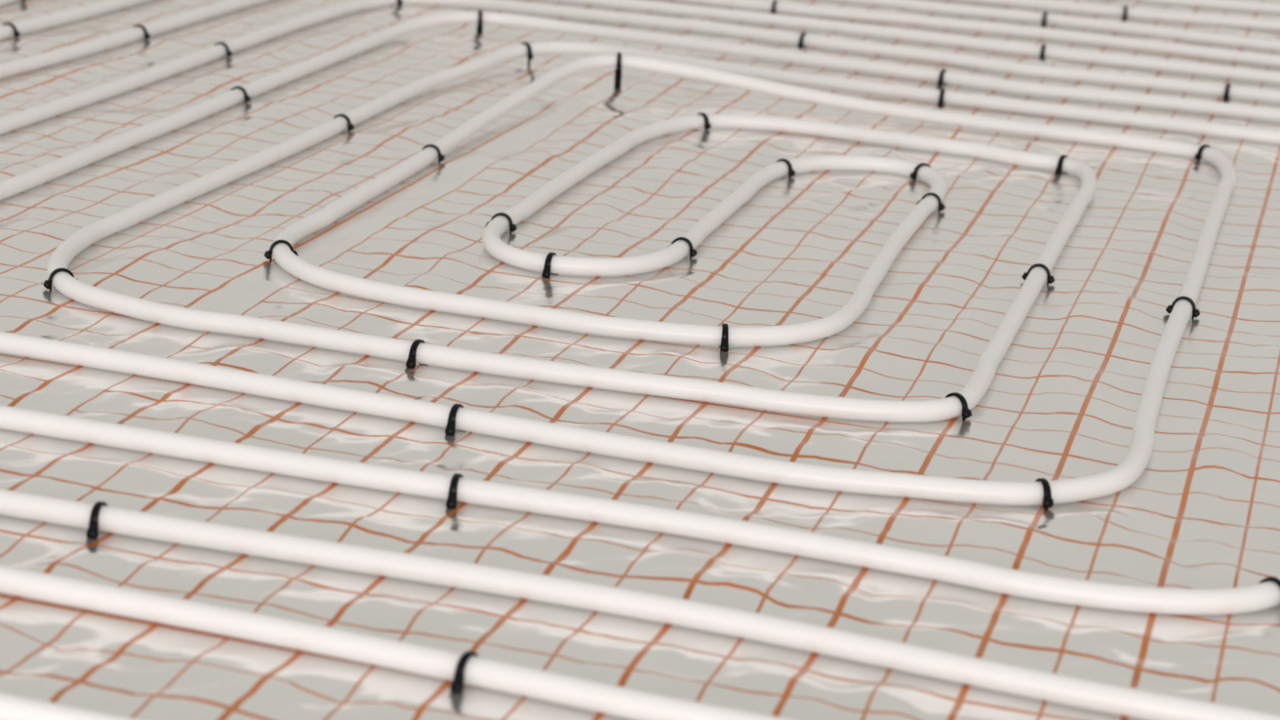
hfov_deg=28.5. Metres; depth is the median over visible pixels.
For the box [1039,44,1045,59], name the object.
clip
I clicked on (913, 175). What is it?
clip
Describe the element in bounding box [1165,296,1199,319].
clip
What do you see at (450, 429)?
clip
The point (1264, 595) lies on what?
pipe
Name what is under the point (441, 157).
clip
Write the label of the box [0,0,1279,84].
pipe
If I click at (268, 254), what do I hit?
clip
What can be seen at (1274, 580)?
clip
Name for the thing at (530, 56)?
clip
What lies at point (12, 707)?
pipe
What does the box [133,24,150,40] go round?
clip
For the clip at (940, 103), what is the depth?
3.40 m
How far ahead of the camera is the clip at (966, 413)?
2.10 m
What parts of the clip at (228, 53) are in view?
leg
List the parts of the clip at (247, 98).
leg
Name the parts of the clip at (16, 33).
leg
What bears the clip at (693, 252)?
on the sheet
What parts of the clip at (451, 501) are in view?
leg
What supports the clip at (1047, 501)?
on the sheet
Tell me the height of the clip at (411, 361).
0.030 m
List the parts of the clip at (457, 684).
leg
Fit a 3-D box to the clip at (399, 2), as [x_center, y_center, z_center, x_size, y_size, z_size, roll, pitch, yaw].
[-0.376,-0.556,3.894,0.008,0.022,0.033,-8,21,-33]
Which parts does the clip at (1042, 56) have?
leg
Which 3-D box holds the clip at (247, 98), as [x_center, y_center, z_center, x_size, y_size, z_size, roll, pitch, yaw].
[-0.499,-0.329,3.137,0.033,0.022,0.008,8,18,13]
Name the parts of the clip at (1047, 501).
leg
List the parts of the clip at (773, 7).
leg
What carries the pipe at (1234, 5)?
on the sheet
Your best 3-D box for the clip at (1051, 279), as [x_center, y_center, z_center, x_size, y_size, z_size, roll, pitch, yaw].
[0.401,-0.086,2.537,0.033,0.022,0.008,9,18,16]
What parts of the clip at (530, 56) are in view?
leg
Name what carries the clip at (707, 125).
on the sheet
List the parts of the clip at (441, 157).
leg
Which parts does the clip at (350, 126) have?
leg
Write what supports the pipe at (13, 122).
on the sheet
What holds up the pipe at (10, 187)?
on the sheet
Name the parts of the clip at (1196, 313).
leg, leg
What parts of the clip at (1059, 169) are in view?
leg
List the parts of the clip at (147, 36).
leg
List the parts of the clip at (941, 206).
leg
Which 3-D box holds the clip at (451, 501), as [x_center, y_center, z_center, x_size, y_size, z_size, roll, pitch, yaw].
[-0.135,0.098,1.848,0.008,0.030,0.033,7,17,9]
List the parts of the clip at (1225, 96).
leg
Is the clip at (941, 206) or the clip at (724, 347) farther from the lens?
the clip at (941, 206)
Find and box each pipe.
[0,0,1279,52]
[0,0,1279,66]
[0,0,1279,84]
[0,0,1279,134]
[0,11,1279,200]
[0,41,1279,505]
[0,404,1279,615]
[0,488,1279,719]
[0,564,793,719]
[0,692,138,719]
[953,0,1279,31]
[1123,0,1279,13]
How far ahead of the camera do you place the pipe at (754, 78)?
2.33 m
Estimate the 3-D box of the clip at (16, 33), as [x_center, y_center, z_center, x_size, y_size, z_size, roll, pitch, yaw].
[-0.864,-0.451,3.453,0.033,0.022,0.008,7,18,12]
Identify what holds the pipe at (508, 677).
on the sheet
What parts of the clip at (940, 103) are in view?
leg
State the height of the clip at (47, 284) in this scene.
0.022 m
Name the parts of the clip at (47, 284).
leg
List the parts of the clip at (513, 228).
leg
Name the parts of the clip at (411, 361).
leg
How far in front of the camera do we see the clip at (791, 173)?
2.92 m
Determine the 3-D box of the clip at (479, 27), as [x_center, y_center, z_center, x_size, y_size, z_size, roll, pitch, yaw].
[-0.237,-0.496,3.725,0.009,0.042,0.033,2,17,-7]
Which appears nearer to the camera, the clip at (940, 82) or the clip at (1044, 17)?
the clip at (940, 82)
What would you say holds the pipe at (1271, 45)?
on the sheet
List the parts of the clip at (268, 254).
leg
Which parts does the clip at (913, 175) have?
leg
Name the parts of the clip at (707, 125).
leg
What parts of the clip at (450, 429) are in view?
leg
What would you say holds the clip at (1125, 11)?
on the sheet
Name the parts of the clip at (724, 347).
leg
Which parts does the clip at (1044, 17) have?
leg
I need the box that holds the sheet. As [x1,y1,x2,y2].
[0,0,1279,719]
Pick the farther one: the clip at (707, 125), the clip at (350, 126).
the clip at (707, 125)
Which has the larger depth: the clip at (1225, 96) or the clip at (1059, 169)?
the clip at (1225, 96)
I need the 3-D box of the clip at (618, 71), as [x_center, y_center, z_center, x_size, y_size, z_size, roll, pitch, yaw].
[-0.029,-0.385,3.384,0.009,0.056,0.033,3,17,-2]
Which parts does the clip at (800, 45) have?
leg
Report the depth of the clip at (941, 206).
2.80 m
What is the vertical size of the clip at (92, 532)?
0.030 m
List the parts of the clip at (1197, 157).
leg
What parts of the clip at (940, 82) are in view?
leg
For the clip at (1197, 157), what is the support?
on the sheet
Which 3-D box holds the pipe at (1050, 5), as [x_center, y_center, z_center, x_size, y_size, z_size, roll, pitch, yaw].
[0.158,-0.164,2.738,3.055,0.018,3.418,8,18,15]
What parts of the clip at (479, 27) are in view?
leg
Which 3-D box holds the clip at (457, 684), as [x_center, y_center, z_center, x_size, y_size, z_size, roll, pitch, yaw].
[-0.106,0.193,1.547,0.008,0.030,0.033,11,19,23]
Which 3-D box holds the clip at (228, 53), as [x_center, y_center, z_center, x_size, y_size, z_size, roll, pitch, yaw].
[-0.567,-0.419,3.412,0.033,0.022,0.008,8,18,14]
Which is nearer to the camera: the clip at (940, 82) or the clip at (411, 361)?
the clip at (411, 361)
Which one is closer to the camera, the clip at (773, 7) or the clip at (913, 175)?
the clip at (913, 175)
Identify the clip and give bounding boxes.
[1,22,20,38]
[43,267,77,290]
[85,501,107,538]
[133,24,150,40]
[213,41,232,57]
[230,85,251,103]
[263,240,298,261]
[333,113,355,132]
[397,0,403,6]
[405,338,425,368]
[422,144,444,163]
[444,403,463,435]
[445,473,463,508]
[449,650,479,693]
[476,9,483,32]
[484,212,517,233]
[520,41,533,66]
[542,252,556,277]
[613,52,622,88]
[666,236,697,258]
[696,112,711,130]
[720,323,728,351]
[770,0,777,13]
[776,158,795,177]
[797,32,807,48]
[909,162,931,181]
[915,192,945,212]
[937,68,946,85]
[937,88,945,106]
[944,392,972,420]
[1021,263,1054,285]
[1035,478,1053,509]
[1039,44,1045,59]
[1040,11,1047,26]
[1054,155,1067,174]
[1122,5,1127,19]
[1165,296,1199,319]
[1194,144,1210,161]
[1222,83,1231,100]
[1258,576,1279,586]
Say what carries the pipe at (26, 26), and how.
on the sheet
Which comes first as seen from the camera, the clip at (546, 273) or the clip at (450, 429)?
the clip at (450, 429)
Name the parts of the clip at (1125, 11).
leg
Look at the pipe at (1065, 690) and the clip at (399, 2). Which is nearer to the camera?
the pipe at (1065, 690)
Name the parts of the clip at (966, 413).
leg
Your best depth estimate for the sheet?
2.19 m
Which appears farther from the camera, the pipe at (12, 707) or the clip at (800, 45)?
the clip at (800, 45)
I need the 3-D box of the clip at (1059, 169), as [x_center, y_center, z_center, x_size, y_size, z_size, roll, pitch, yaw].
[0.510,-0.233,3.047,0.008,0.030,0.033,12,19,26]
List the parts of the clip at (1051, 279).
leg, leg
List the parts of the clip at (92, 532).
leg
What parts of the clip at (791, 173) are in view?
leg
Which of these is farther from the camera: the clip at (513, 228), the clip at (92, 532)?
the clip at (513, 228)
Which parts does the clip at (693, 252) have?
leg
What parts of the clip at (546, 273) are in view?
leg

